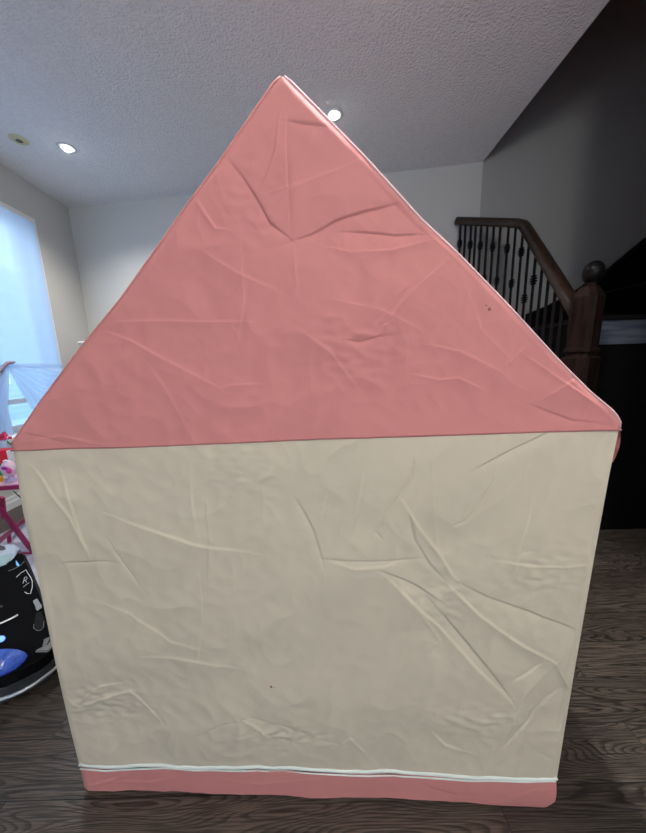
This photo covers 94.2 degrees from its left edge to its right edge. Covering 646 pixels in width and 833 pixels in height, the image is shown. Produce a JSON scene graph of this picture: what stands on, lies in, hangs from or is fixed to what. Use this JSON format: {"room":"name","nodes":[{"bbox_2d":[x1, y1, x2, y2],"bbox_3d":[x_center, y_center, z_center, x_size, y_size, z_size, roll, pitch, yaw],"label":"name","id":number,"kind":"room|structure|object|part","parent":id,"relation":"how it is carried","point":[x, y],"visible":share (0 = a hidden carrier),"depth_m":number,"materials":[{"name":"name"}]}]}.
{"room":"living room","nodes":[
{"label":"living room","id":0,"kind":"room"},
{"bbox_2d":[0,164,88,498],"bbox_3d":[-2.302,-0.241,0.252,0.160,2.520,6.030,-2,11,-3],"label":"wall","id":1,"kind":"structure","parent":0,"point":[52,219],"depth_m":2.73,"materials":[{"name":"grey paint"}]},
{"bbox_2d":[5,493,21,510],"bbox_3d":[-2.174,0.952,0.479,0.020,0.085,5.790,-2,11,-3],"label":"baseboard","id":2,"kind":"structure","parent":1,"relation":"attached to","point":[13,501],"depth_m":2.21,"materials":[{"name":"white wood"}]},
{"bbox_2d":[0,201,62,441],"bbox_3d":[-2.387,-0.650,1.913,0.215,1.743,1.570,-2,11,-3],"label":"window","id":3,"kind":"structure","parent":1,"relation":"in","point":[16,427],"depth_m":2.42,"materials":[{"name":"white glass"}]},
{"bbox_3d":[-2.460,-0.669,1.904,0.060,1.628,1.450,-2,11,-3],"label":"frame","id":4,"kind":"part","parent":3,"relation":"part of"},
{"bbox_3d":[-2.333,-0.667,1.913,0.011,1.713,1.520,-2,11,-3],"label":"casing","id":5,"kind":"part","parent":3,"relation":"part of","materials":[{"name":"white wood"}]},
{"bbox_2d":[0,204,63,434],"bbox_3d":[-2.284,-0.659,1.918,0.054,1.654,1.442,-2,11,-3],"label":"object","id":6,"kind":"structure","parent":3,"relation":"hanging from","point":[29,351],"depth_m":2.34,"materials":[{"name":"fabric"}]},
{"bbox_3d":[-2.329,-1.466,1.767,0.012,0.012,1.440,-2,11,-3],"label":"curtain rod","id":7,"kind":"part","parent":6,"relation":"part of","materials":[{"name":"white"}]},
{"bbox_2d":[0,204,60,366],"bbox_3d":[-2.312,-0.892,1.873,0.013,1.177,1.442,-2,11,-3],"label":"drape","id":8,"kind":"object","parent":6,"relation":"hanging from","point":[27,331],"depth_m":2.34,"materials":[{"name":"fabric"}]},
{"bbox_2d":[9,364,63,410],"bbox_3d":[-2.306,-0.178,2.474,0.021,0.506,0.521,-2,11,-3],"label":"drape","id":9,"kind":"object","parent":6,"relation":"hanging from","point":[33,381],"depth_m":2.39,"materials":[{"name":"blue fabric"}]},
{"bbox_2d":[0,0,608,207],"bbox_3d":[0.377,-1.701,0.002,5.842,0.280,6.019,-2,11,0],"label":"ceiling","id":10,"kind":"structure","parent":0,"point":[149,95],"depth_m":1.61,"materials":[{"name":"white paint"}]},
{"bbox_2d":[8,134,29,145],"bbox_3d":[-2.038,-1.852,2.012,0.104,0.010,0.104,-2,11,0],"label":"ceiling detector","id":11,"kind":"object","parent":10,"relation":"attached to","point":[18,139],"visible":1,"depth_m":2.00,"materials":[{"name":"beige plastic"}]},
{"bbox_2d":[57,142,76,153],"bbox_3d":[-1.790,-1.868,2.100,0.110,0.026,0.110,-2,11,0],"label":"recessed light","id":12,"kind":"object","parent":10,"relation":"in","point":[63,146],"visible":1,"depth_m":2.09,"materials":[{"name":"white"}]},
{"bbox_3d":[-1.790,-1.868,2.100,0.046,0.025,0.046,-2,10,0],"label":"bulb","id":13,"kind":"part","parent":12,"relation":"part of","materials":[{"name":"white glass"}]},
{"bbox_2d":[325,107,342,121],"bbox_3d":[0.070,-1.885,1.888,0.110,0.026,0.110,-2,11,0],"label":"recessed light","id":14,"kind":"object","parent":10,"relation":"in","point":[334,114],"visible":0.98,"depth_m":1.87,"materials":[{"name":"white"}]},
{"bbox_3d":[0.070,-1.885,1.888,0.046,0.025,0.046,-2,10,0],"label":"bulb","id":15,"kind":"part","parent":14,"relation":"part of","materials":[{"name":"white glass"}]},
{"bbox_2d":[0,504,645,832],"bbox_3d":[0.459,0.971,0.507,5.842,0.120,6.039,-2,11,0],"label":"floor","id":16,"kind":"structure","parent":0,"point":[601,782],"depth_m":0.72,"materials":[{"name":"brown wood"}]},
{"bbox_2d":[0,522,39,587],"bbox_3d":[-1.338,0.751,1.637,1.320,0.006,0.760,-2,11,0],"label":"area rug","id":17,"kind":"object","parent":16,"relation":"on","point":[16,541],"visible":0.02,"depth_m":1.75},
{"bbox_2d":[0,473,31,553],"bbox_3d":[-1.820,0.543,1.667,0.682,0.414,0.529,1,11,14],"label":"folding table","id":18,"kind":"object","parent":17,"relation":"on","point":[4,515],"visible":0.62,"depth_m":1.55,"materials":[{"name":"paint"}]},
{"bbox_3d":[-1.604,0.457,1.503,0.085,0.139,0.021,5,12,32],"label":"leg","id":19,"kind":"part","parent":18,"relation":"part of","materials":[{"name":"paint"}]},
{"bbox_2d":[0,431,11,447],"bbox_3d":[-1.858,0.201,1.771,0.096,0.222,0.064,-2,11,0],"label":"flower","id":20,"kind":"object","parent":18,"relation":"on","point":[5,442],"visible":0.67,"depth_m":1.75,"materials":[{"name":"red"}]},
{"bbox_2d":[0,460,17,482],"bbox_3d":[-1.647,0.283,1.575,0.072,0.119,0.064,-2,11,0],"label":"toy","id":21,"kind":"object","parent":18,"relation":"on","point":[7,468],"visible":0.98,"depth_m":1.56,"materials":[{"name":"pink plastic"}]},
{"bbox_3d":[-1.819,0.698,1.738,0.018,0.066,0.056,-10,14,-39],"label":"leg","id":22,"kind":"part","parent":18,"relation":"part of","materials":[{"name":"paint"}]},
{"bbox_3d":[-1.773,0.663,1.679,0.016,0.171,0.785,-9,13,-34],"label":"leg","id":23,"kind":"part","parent":18,"relation":"part of","materials":[{"name":"paint"}]},
{"bbox_3d":[-1.579,0.571,1.537,0.052,0.373,0.158,-2,10,0],"label":"leg","id":24,"kind":"part","parent":18,"relation":"part of","materials":[{"name":"paint"}]},
{"bbox_3d":[-1.790,0.290,1.705,0.107,0.066,0.082,-2,11,0],"label":"tub","id":25,"kind":"object","parent":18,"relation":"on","visible":0},
{"bbox_2d":[0,448,14,463],"bbox_3d":[-1.790,0.220,1.691,0.100,0.075,0.063,-3,11,-7],"label":"gift box","id":26,"kind":"object","parent":25,"relation":"on","point":[5,453],"visible":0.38,"depth_m":1.67,"materials":[{"name":"red cardboard"}]},
{"bbox_2d":[0,544,56,703],"bbox_3d":[-0.944,0.428,0.958,0.660,0.867,0.355,-2,11,0],"label":"ride-on toy","id":27,"kind":"object","parent":16,"relation":"on","point":[27,660],"visible":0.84,"depth_m":0.98,"materials":[{"name":"black plastic"}]},
{"bbox_3d":[-1.138,0.482,1.025,0.155,0.124,0.120,-10,14,-39],"label":"recovery tank","id":28,"kind":"part","parent":27,"relation":"part of","materials":[{"name":"white plastic"}]},
{"bbox_2d":[0,649,26,676],"bbox_3d":[-0.993,0.761,0.910,0.124,0.075,0.055,-5,11,-17],"label":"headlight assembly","id":29,"kind":"object","parent":27,"relation":"attached to","point":[13,662],"depth_m":0.92,"materials":[{"name":"blue plastic"}]},
{"bbox_2d":[42,637,49,647],"bbox_3d":[-0.924,0.758,0.997,0.011,0.033,0.032,-1,11,6],"label":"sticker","id":30,"kind":"object","parent":27,"relation":"attached to","point":[45,640],"depth_m":1.00,"materials":[{"name":"grey plastic"}]},
{"bbox_2d":[10,76,621,806],"bbox_3d":[-0.018,0.098,1.069,1.126,1.411,1.035,-1,11,3],"label":"tent","id":31,"kind":"object","parent":16,"relation":"on","point":[311,494],"visible":1,"depth_m":0.56,"materials":[{"name":"beige fabric"}]},
{"bbox_3d":[-0.035,0.423,0.612,1.115,0.790,0.016,-1,11,3],"label":"wall panel","id":32,"kind":"part","parent":31,"relation":"part of","materials":[{"name":"beige fabric"}]},
{"bbox_3d":[-0.047,-0.224,0.490,1.100,0.562,0.013,-1,11,2],"label":"gable panel","id":33,"kind":"part","parent":31,"relation":"part of","materials":[{"name":"fabric"}]},
{"bbox_2d":[455,217,605,394],"bbox_3d":[1.272,-0.474,2.015,0.326,2.121,1.329,-2,11,0],"label":"stair railing","id":34,"kind":"object","parent":16,"relation":"on","point":[584,307],"visible":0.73,"depth_m":1.62,"materials":[{"name":"brown wood"}]},
{"bbox_3d":[1.279,-1.059,1.955,0.297,0.949,1.250,-2,11,-4],"label":"handrail","id":35,"kind":"part","parent":34,"relation":"part of","materials":[{"name":"brown wood"}]},
{"bbox_3d":[1.253,0.030,1.508,0.118,1.316,0.118,-6,11,-24],"label":"newel post","id":36,"kind":"part","parent":34,"relation":"part of","materials":[{"name":"brown wood"}]},
{"bbox_2d":[525,237,645,529],"bbox_3d":[2.256,-0.735,2.028,1.925,2.570,1.148,-2,11,0],"label":"wall","id":37,"kind":"structure","parent":16,"relation":"on","point":[621,385],"depth_m":1.65,"materials":[{"name":"black paint"}]},
{"bbox_3d":[2.282,-0.043,2.168,1.916,1.157,1.126,-2,10,0],"label":"panel","id":38,"kind":"part","parent":37,"relation":"part of","materials":[{"name":"black wood"}]},
{"bbox_2d":[68,0,645,334],"bbox_3d":[0.376,-2.015,2.575,5.894,5.000,0.120,0,11,8],"label":"wall","id":39,"kind":"structure","parent":0,"point":[571,165],"depth_m":2.37,"materials":[{"name":"grey paint"}]},
{"label":"outside","id":40,"kind":"structure","parent":0,"visible":0},
{"bbox_2d":[11,417,27,424],"bbox_3d":[-9.337,1.263,3.232,13.258,0.100,18.000,-2,11,0],"label":"paving","id":41,"kind":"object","parent":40,"point":[22,420],"depth_m":8.95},
{"bbox_2d":[8,372,31,420],"bbox_3d":[-12.074,-2.243,6.127,5.600,5.900,9.400,-2,11,0],"label":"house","id":42,"kind":"structure","parent":41,"relation":"on","point":[22,410],"depth_m":9.30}
]}

